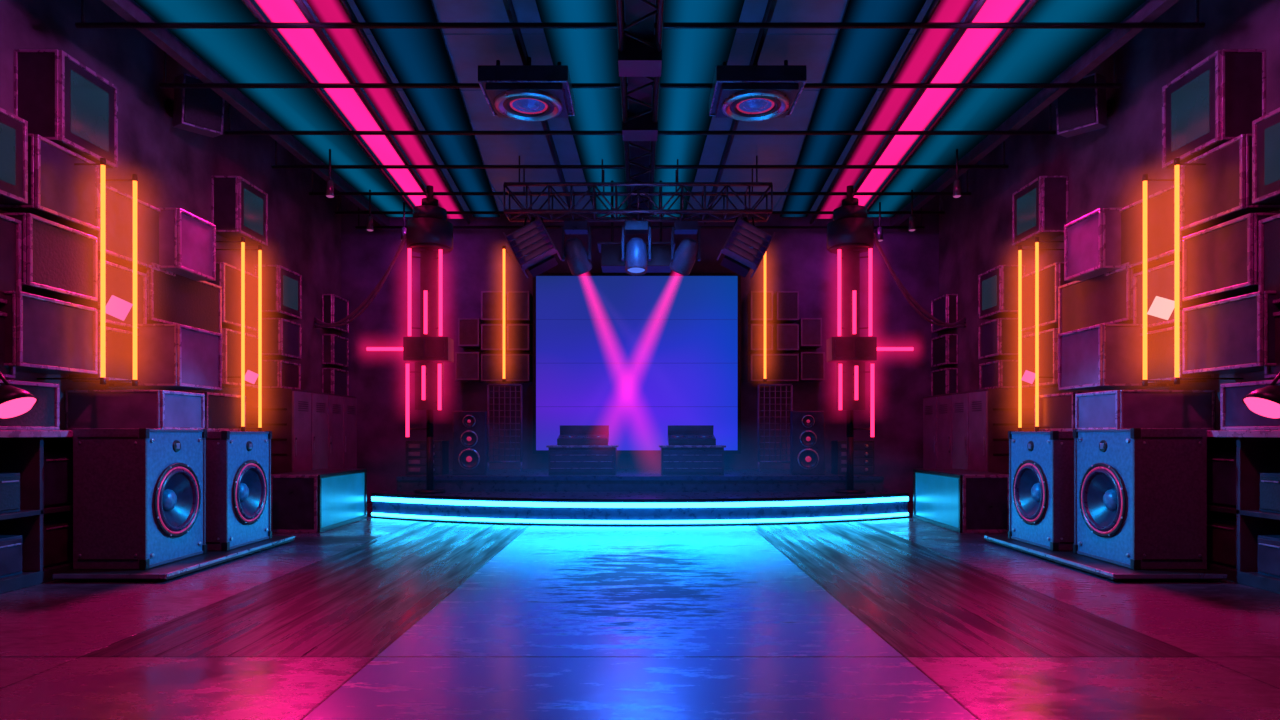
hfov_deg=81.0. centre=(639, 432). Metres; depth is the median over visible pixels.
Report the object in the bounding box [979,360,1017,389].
speaker
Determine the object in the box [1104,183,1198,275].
speaker
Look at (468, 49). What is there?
ceiling panels
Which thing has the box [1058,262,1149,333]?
speaker
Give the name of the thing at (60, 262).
speaker
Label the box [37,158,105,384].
tube
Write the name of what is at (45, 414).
speaker
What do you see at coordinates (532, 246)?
stage light
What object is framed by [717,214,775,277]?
stage light
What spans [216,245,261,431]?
tube
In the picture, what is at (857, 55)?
ceiling light cyan
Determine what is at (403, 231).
pendant spotlight
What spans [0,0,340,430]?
wall
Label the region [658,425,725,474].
console
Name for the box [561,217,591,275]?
moving-head light
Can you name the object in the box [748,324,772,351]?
wall panel
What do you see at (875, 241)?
hanging cable
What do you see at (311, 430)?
locker
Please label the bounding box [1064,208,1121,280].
speaker
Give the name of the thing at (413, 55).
ceiling light cyan
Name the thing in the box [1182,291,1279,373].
speaker
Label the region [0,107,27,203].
television
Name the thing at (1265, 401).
lamp
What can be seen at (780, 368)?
upper cabinet
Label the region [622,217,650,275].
moving-head light
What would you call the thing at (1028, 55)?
ceiling light cyan
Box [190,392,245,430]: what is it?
speaker
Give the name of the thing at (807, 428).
tower speaker
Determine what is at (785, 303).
wall panel
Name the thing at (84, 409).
speaker
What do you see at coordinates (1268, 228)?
speaker
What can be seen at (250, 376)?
lamp
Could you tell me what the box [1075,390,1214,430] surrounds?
speaker
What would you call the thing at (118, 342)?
speaker
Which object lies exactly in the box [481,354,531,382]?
speaker
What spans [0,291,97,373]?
speaker
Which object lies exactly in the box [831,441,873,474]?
rack
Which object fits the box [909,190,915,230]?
pendant spotlight
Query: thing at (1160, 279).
speaker
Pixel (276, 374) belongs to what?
speaker
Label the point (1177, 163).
tube
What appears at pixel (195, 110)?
speaker
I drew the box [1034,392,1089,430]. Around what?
speaker
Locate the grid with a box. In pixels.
[75,0,1204,228]
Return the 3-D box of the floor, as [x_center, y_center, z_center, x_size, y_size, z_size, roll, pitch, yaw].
[0.000,1.250,5.900,10.600,0.100,14.800,0,0,0]
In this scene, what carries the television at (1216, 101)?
attached to the wall at (1105, 167)
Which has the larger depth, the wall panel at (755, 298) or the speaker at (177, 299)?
the wall panel at (755, 298)
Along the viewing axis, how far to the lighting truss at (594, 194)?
9.94 m
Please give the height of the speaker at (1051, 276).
0.714 m
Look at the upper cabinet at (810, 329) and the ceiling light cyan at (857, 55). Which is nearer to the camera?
the ceiling light cyan at (857, 55)
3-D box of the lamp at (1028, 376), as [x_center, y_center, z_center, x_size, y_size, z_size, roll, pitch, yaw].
[4.941,-0.671,8.987,0.710,0.168,0.118,0,0,0]
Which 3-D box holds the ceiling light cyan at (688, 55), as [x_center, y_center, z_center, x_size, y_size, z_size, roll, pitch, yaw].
[0.601,-3.650,5.800,0.862,0.040,13.600,0,0,0]
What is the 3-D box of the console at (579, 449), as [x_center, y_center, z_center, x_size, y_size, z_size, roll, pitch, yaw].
[-0.880,0.260,11.675,1.080,0.761,0.610,0,0,0]
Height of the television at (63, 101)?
0.763 m
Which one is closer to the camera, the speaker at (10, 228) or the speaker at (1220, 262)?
the speaker at (10, 228)
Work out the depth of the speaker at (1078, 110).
8.34 m
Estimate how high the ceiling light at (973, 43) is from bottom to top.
0.040 m
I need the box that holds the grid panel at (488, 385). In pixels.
[487,384,522,471]
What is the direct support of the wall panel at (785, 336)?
attached to the wall at (800, 260)
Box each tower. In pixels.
[366,185,453,493]
[826,185,913,493]
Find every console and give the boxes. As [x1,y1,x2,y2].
[546,425,618,474]
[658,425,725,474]
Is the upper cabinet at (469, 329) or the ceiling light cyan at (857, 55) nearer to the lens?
the ceiling light cyan at (857, 55)
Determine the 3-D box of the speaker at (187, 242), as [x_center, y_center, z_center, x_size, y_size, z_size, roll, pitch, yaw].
[-5.023,-2.014,8.067,0.546,0.620,0.670,0,0,0]
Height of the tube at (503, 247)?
2.506 m
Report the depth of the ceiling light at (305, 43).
7.64 m
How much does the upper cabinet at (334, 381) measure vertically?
0.467 m
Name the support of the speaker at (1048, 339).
attached to the wall at (1105, 167)
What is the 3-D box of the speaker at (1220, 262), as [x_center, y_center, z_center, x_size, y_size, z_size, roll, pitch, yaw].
[5.098,-1.478,6.396,0.396,0.578,0.768,0,0,0]
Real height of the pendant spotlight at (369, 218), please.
0.615 m
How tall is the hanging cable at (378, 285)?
1.174 m
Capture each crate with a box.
[271,469,366,532]
[913,469,1008,532]
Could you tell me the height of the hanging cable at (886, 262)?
1.242 m
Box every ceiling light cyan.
[134,0,412,216]
[354,0,499,216]
[535,0,627,216]
[652,0,744,216]
[780,0,925,216]
[867,0,1145,216]
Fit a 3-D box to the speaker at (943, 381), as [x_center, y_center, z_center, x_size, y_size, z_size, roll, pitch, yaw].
[5.198,-0.850,12.816,0.196,0.467,0.656,0,0,0]
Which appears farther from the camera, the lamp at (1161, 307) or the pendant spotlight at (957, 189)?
the pendant spotlight at (957, 189)
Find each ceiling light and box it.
[255,0,425,205]
[306,0,463,218]
[816,0,973,218]
[854,0,1024,205]
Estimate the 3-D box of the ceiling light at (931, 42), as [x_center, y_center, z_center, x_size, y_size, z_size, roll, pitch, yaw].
[2.609,-3.620,5.800,1.251,0.040,13.600,0,0,0]
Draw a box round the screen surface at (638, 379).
[536,276,737,449]
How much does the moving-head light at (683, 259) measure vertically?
0.783 m
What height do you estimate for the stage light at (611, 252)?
1.300 m
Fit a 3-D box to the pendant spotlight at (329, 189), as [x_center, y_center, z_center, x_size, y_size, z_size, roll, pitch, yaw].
[-3.968,-3.322,9.600,0.100,0.615,0.100,0,0,0]
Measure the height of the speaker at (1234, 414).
0.379 m
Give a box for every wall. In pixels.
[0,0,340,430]
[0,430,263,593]
[341,151,938,500]
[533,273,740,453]
[939,0,1279,430]
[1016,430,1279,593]
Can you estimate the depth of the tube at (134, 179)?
7.00 m
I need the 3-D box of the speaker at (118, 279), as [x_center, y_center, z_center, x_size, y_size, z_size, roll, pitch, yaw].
[-5.123,-1.311,7.222,0.346,0.573,0.616,0,0,0]
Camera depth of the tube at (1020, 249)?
9.30 m
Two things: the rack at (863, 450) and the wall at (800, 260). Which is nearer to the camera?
the rack at (863, 450)
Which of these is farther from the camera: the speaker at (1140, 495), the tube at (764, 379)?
the tube at (764, 379)
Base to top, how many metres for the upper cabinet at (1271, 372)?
0.509 m
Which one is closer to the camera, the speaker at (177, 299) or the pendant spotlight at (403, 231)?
the speaker at (177, 299)
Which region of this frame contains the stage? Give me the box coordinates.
[371,469,908,525]
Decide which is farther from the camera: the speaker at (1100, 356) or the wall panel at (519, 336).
the wall panel at (519, 336)
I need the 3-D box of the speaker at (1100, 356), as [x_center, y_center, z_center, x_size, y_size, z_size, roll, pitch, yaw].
[4.923,-0.771,7.785,0.746,0.613,0.757,0,0,0]
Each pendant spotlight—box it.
[326,149,333,197]
[366,190,372,230]
[401,202,405,240]
[877,202,882,241]
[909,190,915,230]
[953,149,960,197]
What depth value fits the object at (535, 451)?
13.00 m
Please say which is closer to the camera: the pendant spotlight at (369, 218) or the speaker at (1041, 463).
the speaker at (1041, 463)
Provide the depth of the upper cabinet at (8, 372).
5.85 m
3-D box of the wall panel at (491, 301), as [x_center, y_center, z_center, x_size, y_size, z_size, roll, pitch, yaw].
[-2.546,-2.193,13.095,0.378,0.499,0.390,0,0,0]
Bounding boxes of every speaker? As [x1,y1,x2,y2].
[0,134,99,230]
[0,213,97,300]
[0,214,21,303]
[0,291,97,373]
[0,379,59,429]
[65,390,204,430]
[66,260,146,328]
[66,326,139,383]
[73,428,206,569]
[81,183,175,275]
[104,324,221,389]
[130,262,221,333]
[158,208,215,280]
[165,73,224,137]
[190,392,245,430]
[206,431,271,550]
[207,262,257,331]
[222,328,257,387]
[257,318,301,358]
[262,360,300,389]
[453,411,486,474]
[478,50,574,120]
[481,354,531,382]
[709,37,806,120]
[790,411,824,474]
[978,318,1022,358]
[1008,431,1073,550]
[1022,262,1072,331]
[1022,328,1057,387]
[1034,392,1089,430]
[1055,73,1114,137]
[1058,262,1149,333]
[1058,324,1175,389]
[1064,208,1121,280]
[1073,428,1206,569]
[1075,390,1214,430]
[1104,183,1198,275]
[1133,260,1213,328]
[1140,326,1213,383]
[1180,134,1279,230]
[1182,213,1279,300]
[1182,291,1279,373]
[1220,379,1279,429]
[1258,214,1279,303]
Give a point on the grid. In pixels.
(136, 17)
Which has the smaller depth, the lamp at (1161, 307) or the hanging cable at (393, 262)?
the lamp at (1161, 307)
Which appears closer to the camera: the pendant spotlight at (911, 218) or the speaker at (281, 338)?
the speaker at (281, 338)
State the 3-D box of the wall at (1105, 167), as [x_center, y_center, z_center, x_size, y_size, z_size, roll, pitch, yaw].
[5.375,-1.900,5.900,0.150,6.200,14.800,0,0,0]
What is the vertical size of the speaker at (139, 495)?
1.170 m
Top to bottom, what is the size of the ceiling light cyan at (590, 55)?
0.040 m
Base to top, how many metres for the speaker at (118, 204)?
0.637 m
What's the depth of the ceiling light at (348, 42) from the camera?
7.93 m
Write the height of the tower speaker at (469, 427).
0.980 m
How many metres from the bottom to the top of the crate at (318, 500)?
0.700 m
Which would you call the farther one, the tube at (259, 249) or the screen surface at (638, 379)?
the screen surface at (638, 379)
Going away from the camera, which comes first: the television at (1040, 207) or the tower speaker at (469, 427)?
the television at (1040, 207)
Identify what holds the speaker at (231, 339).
attached to the wall at (174, 167)
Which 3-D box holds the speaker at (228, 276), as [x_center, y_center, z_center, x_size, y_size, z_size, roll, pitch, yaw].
[-5.123,-1.678,9.367,0.346,0.714,0.909,0,0,0]
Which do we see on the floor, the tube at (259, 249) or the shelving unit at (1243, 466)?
the shelving unit at (1243, 466)
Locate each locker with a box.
[245,389,356,473]
[923,389,1034,473]
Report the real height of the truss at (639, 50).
0.380 m
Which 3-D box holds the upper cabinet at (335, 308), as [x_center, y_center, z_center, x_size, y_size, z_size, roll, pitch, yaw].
[-5.198,-2.033,12.816,0.196,0.567,0.656,0,0,0]
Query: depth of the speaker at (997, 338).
10.38 m
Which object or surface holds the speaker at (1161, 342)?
attached to the wall at (1105, 167)
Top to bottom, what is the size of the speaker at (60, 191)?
0.608 m
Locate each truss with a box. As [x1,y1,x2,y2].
[503,156,772,221]
[616,0,663,226]
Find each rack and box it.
[406,441,448,474]
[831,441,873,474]
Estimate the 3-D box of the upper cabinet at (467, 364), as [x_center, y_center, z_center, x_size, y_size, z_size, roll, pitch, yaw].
[-2.976,-1.152,13.095,0.413,0.482,0.390,0,0,0]
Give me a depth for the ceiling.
9.48 m
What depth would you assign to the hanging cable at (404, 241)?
11.42 m
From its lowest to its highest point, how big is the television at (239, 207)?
0.693 m
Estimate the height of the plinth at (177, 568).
0.073 m
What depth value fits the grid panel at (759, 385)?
12.49 m
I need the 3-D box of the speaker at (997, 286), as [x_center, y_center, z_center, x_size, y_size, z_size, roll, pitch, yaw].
[5.123,-1.987,10.642,0.346,0.646,0.683,0,0,0]
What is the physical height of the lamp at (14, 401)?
0.396 m
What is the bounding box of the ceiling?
[511,0,768,149]
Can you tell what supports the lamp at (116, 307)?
attached to the wall at (174, 167)
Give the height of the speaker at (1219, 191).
0.608 m
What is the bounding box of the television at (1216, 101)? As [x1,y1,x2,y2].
[1162,49,1265,167]
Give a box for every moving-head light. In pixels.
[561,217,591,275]
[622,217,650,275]
[669,217,700,275]
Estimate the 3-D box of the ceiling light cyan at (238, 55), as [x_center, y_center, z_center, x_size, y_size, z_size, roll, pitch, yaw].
[-3.547,-3.650,5.800,1.406,0.040,13.600,0,0,0]
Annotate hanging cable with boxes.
[314,233,405,326]
[314,236,405,324]
[314,239,405,327]
[874,233,965,326]
[874,236,965,324]
[874,239,965,327]
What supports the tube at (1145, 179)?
attached to the wall at (1105, 167)
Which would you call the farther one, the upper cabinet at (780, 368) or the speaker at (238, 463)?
the upper cabinet at (780, 368)
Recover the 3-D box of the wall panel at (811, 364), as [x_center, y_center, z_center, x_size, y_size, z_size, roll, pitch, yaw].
[2.976,-1.152,13.095,0.413,0.482,0.390,0,0,0]
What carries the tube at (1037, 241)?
attached to the wall at (1105, 167)
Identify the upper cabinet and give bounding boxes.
[0,312,15,378]
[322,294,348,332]
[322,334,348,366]
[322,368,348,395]
[455,352,482,381]
[458,318,483,348]
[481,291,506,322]
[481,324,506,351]
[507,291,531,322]
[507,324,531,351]
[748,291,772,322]
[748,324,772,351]
[748,354,798,382]
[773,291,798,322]
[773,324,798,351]
[796,318,821,348]
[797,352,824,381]
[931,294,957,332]
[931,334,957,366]
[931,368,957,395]
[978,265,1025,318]
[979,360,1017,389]
[1264,312,1279,378]
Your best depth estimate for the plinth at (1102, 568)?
6.26 m
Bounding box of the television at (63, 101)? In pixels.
[14,49,117,167]
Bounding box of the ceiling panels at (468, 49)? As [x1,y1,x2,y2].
[250,0,1029,210]
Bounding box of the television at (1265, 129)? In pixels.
[1252,107,1279,203]
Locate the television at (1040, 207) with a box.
[1012,176,1067,245]
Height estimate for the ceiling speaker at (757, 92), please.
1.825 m
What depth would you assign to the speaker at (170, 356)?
7.43 m
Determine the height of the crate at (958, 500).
0.700 m
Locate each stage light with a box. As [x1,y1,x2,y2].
[503,214,561,277]
[597,180,675,272]
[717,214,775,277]
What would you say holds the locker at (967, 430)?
on the floor
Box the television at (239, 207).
[212,176,267,245]
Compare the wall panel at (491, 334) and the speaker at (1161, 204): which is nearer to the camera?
the speaker at (1161, 204)
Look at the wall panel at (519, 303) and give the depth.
12.91 m
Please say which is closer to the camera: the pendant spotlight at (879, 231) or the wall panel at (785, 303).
the pendant spotlight at (879, 231)
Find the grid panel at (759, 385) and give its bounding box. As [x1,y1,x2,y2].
[757,384,792,471]
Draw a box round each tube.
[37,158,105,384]
[73,174,137,385]
[216,237,244,430]
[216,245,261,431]
[502,246,510,382]
[758,253,766,382]
[1018,245,1063,431]
[1035,237,1063,430]
[1142,174,1206,385]
[1174,158,1242,384]
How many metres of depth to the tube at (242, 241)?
8.90 m
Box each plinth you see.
[53,535,295,580]
[984,535,1226,580]
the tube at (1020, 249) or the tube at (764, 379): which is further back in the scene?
the tube at (764, 379)
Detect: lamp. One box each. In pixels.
[0,372,37,417]
[91,295,132,320]
[227,370,258,383]
[1021,370,1052,383]
[1147,296,1188,319]
[1242,372,1279,417]
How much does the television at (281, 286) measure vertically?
0.646 m
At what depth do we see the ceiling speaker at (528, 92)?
7.06 m
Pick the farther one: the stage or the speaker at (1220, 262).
the stage
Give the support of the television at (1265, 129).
attached to the wall at (1105, 167)
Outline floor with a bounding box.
[0,501,1279,719]
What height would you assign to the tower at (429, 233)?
5.870 m
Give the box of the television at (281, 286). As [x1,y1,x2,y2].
[254,265,301,318]

